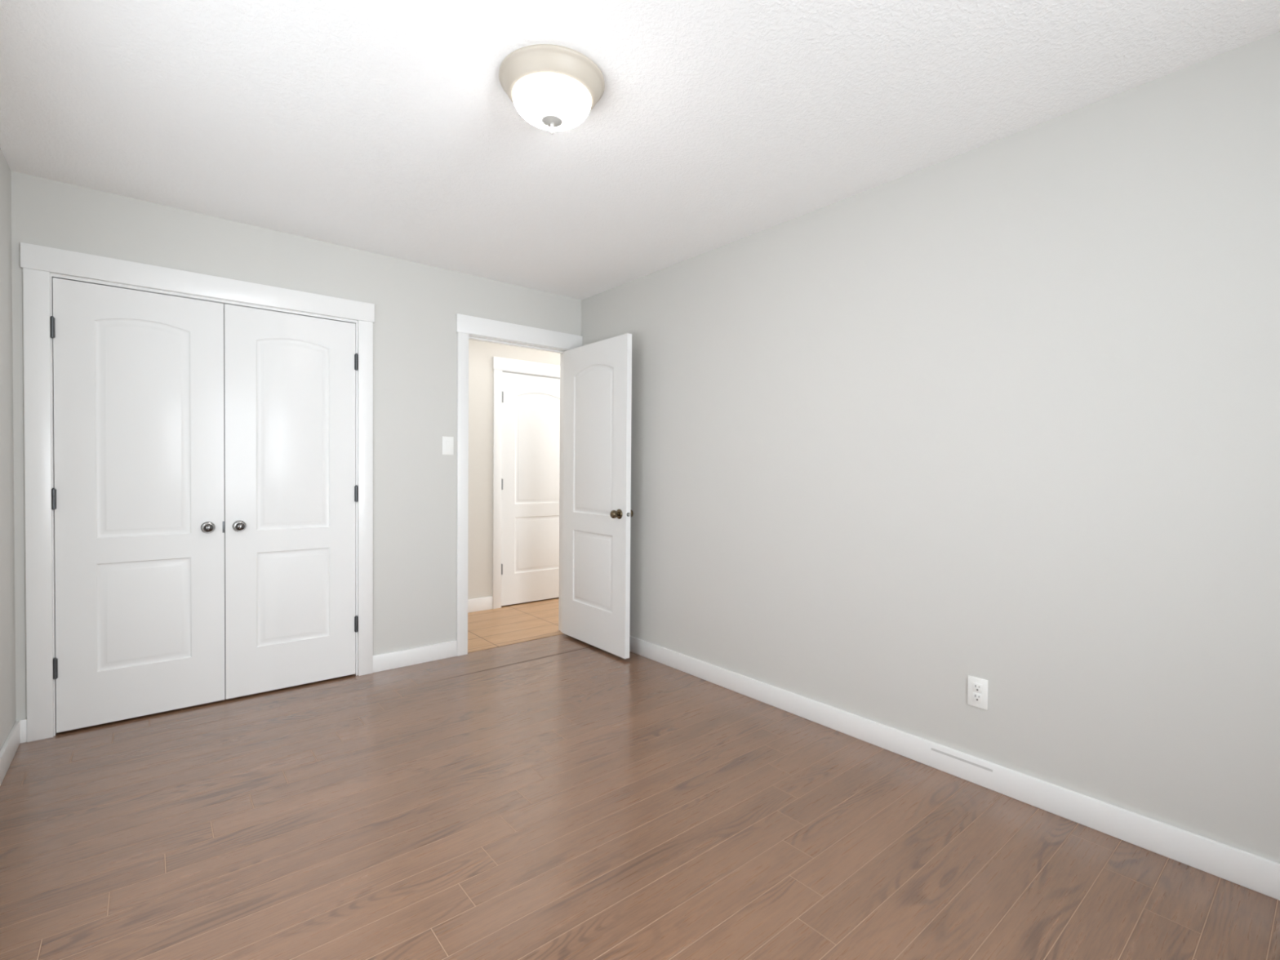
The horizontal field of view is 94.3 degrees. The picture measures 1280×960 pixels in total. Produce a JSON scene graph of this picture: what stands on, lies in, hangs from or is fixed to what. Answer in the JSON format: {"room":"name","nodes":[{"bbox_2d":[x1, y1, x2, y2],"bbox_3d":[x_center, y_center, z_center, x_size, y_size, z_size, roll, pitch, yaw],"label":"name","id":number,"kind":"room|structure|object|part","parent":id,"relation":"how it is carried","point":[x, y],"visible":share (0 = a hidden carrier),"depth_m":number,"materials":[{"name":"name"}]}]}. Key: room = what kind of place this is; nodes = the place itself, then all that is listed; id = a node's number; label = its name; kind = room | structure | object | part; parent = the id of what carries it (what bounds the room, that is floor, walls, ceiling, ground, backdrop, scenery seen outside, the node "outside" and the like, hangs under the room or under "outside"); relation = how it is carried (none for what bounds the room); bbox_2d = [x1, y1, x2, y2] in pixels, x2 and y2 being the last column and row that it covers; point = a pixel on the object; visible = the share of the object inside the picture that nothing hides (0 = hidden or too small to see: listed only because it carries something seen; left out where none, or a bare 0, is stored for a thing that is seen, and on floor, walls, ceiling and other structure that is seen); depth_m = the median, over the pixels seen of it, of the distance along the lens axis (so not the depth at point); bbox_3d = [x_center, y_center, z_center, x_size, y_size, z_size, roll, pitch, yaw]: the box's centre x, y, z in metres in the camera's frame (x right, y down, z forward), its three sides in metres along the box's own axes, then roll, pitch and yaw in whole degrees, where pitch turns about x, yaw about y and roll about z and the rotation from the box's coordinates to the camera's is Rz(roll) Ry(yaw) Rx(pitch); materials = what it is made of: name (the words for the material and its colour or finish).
{"room":"empty bedroom","nodes":[
{"label":"empty bedroom","id":0,"kind":"room"},
{"bbox_2d":[0,148,15,750],"bbox_3d":[-1.082,-0.044,0.510,0.120,2.467,5.220,0,1,-40],"label":"wall","id":1,"kind":"structure","parent":0,"point":[7,639],"depth_m":2.43,"materials":[{"name":"paint"}]},
{"bbox_2d":[0,720,20,785],"bbox_3d":[-1.073,1.138,0.613,0.014,0.101,5.086,0,1,-40],"label":"baseboard","id":2,"kind":"structure","parent":1,"relation":"attached to","point":[12,742],"depth_m":2.39,"materials":[{"name":"paint"}]},
{"bbox_2d":[10,170,581,720],"bbox_3d":[-1.289,-0.110,4.546,4.948,2.467,1.262,0,1,-40],"label":"wall","id":3,"kind":"structure","parent":0,"point":[416,304],"depth_m":3.57,"materials":[{"name":"paint"}]},
{"bbox_2d":[15,718,26,743],"bbox_3d":[-2.691,1.094,2.583,0.035,0.101,0.014,0,1,-40],"label":"baseboard","id":4,"kind":"structure","parent":3,"relation":"attached to","point":[23,722],"depth_m":2.58,"materials":[{"name":"paint"}]},
{"bbox_2d":[49,277,225,733],"bbox_3d":[-2.364,0.117,2.830,0.632,2.026,0.085,0,1,-40],"label":"door","id":5,"kind":"structure","parent":3,"relation":"in","point":[138,491],"depth_m":2.82,"materials":[{"name":"paint"}]},
{"bbox_3d":[-2.161,0.240,2.972,0.042,0.042,0.041,0,1,-40],"label":"knob","id":6,"kind":"part","parent":5,"relation":"part of","materials":[{"name":"grey metal"}]},
{"bbox_2d":[20,242,374,742],"bbox_3d":[-2.156,0.058,3.076,1.440,2.165,0.142,0,1,-40],"label":"door frame","id":7,"kind":"structure","parent":3,"relation":"attached to","point":[39,264],"depth_m":2.64,"materials":[{"name":"paint"}]},
{"bbox_2d":[223,303,357,699],"bbox_3d":[-1.875,0.115,3.234,0.631,2.026,0.085,0,1,-40],"label":"door","id":8,"kind":"structure","parent":3,"relation":"in","point":[291,488],"depth_m":3.22,"materials":[{"name":"paint"}]},
{"bbox_3d":[-2.059,0.239,3.056,0.042,0.042,0.041,0,1,-40],"label":"knob","id":9,"kind":"part","parent":8,"relation":"part of","materials":[{"name":"grey metal"}]},
{"bbox_2d":[373,640,457,672],"bbox_3d":[-1.382,1.086,3.667,0.514,0.101,0.014,0,1,-40],"label":"baseboard","id":10,"kind":"structure","parent":3,"relation":"attached to","point":[398,659],"depth_m":3.65,"materials":[{"name":"paint"}]},
{"bbox_2d":[442,436,453,454],"bbox_3d":[-1.220,-0.218,3.774,0.073,0.115,0.010,0,1,-40],"label":"light switch","id":11,"kind":"object","parent":3,"relation":"attached to","point":[447,442],"visible":1,"depth_m":3.77,"materials":[{"name":"white plastic"}]},
{"bbox_2d":[467,595,492,613],"bbox_3d":[-1.656,1.062,4.819,0.985,0.109,0.014,0,1,-40],"label":"baseboard","id":12,"kind":"structure","parent":3,"relation":"attached to","point":[481,603],"depth_m":5.05,"materials":[{"name":"paint"}]},
{"bbox_2d":[455,313,582,656],"bbox_3d":[-0.848,0.035,4.159,0.962,2.197,0.142,0,1,-40],"label":"door frame","id":13,"kind":"structure","parent":3,"relation":"attached to","point":[468,327],"depth_m":3.85,"materials":[{"name":"paint"}]},
{"bbox_2d":[492,356,559,608],"bbox_3d":[-0.943,0.024,5.459,0.947,2.174,0.142,0,1,-40],"label":"door frame","id":14,"kind":"structure","parent":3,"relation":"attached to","point":[500,365],"depth_m":5.14,"materials":[{"name":"paint"}]},
{"bbox_2d":[501,371,559,605],"bbox_3d":[-0.906,0.079,5.404,0.770,2.044,0.099,0,1,-40],"label":"door","id":15,"kind":"structure","parent":3,"relation":"in","point":[531,404],"depth_m":5.35,"materials":[{"name":"paint"}]},
{"bbox_2d":[562,333,633,658],"bbox_3d":[-0.310,0.099,4.032,0.164,2.045,0.778,0,1,-39],"label":"door","id":16,"kind":"structure","parent":3,"relation":"in","point":[597,513],"depth_m":3.97,"materials":[{"name":"paint"}]},
{"bbox_3d":[-0.158,0.217,3.757,0.056,0.053,0.053,0,1,-39],"label":"knob","id":17,"kind":"part","parent":16,"relation":"part of","materials":[{"name":"silver metal"}]},
{"bbox_2d":[0,597,1279,959],"bbox_3d":[0.363,1.183,2.559,4.948,0.030,6.490,0,1,-40],"label":"floor","id":18,"kind":"structure","parent":0,"point":[562,797],"depth_m":1.93,"materials":[{"name":"laminate"}]},
{"bbox_2d":[0,0,1279,300],"bbox_3d":[0.064,-1.335,1.508,3.168,0.100,5.340,0,1,-40],"label":"ceiling","id":19,"kind":"structure","parent":0,"point":[390,128],"depth_m":2.04,"materials":[{"name":"white paint"}]},
{"bbox_2d":[498,44,604,134],"bbox_3d":[-0.285,-1.208,1.926,0.339,0.172,0.339,0,1,-40],"label":"ceiling light","id":20,"kind":"object","parent":19,"relation":"attached to","point":[553,87],"visible":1,"depth_m":1.84,"materials":[{"name":"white glass"}]},
{"bbox_3d":[-0.285,-1.204,1.926,0.254,0.075,0.254,0,1,-40],"label":"lamp shade","id":21,"kind":"part","parent":20,"relation":"part of","materials":[{"name":"white glass"}]},
{"bbox_2d":[581,31,1279,863],"bbox_3d":[1.266,-0.057,2.454,0.120,2.467,5.220,0,1,-40],"label":"wall","id":22,"kind":"structure","parent":0,"point":[1004,412],"depth_m":2.20,"materials":[{"name":"paint"}]},
{"bbox_2d":[629,635,1279,900],"bbox_3d":[1.171,1.125,2.470,0.015,0.101,5.085,0,1,-40],"label":"baseboard","id":23,"kind":"structure","parent":22,"relation":"attached to","point":[1253,872],"depth_m":2.19,"materials":[{"name":"paint"}]},
{"bbox_2d":[967,675,988,710],"bbox_3d":[1.311,0.826,2.305,0.008,0.115,0.073,0,1,-40],"label":"power outlet","id":24,"kind":"object","parent":22,"relation":"attached to","point":[978,688],"visible":1,"depth_m":2.30,"materials":[{"name":"white plastic"}]},
{"bbox_2d":[972,692,982,703],"bbox_3d":[1.309,0.845,2.304,0.004,0.034,0.034,0,1,-40],"label":"receptacle","id":25,"kind":"object","parent":24,"relation":"attached to","point":[976,696],"depth_m":2.30,"materials":[{"name":"white plastic"}]},
{"bbox_2d":[973,682,982,693],"bbox_3d":[1.310,0.806,2.303,0.004,0.034,0.034,0,1,-40],"label":"receptacle","id":26,"kind":"object","parent":24,"relation":"attached to","point":[977,686],"depth_m":2.30,"materials":[{"name":"white plastic"}]}
]}

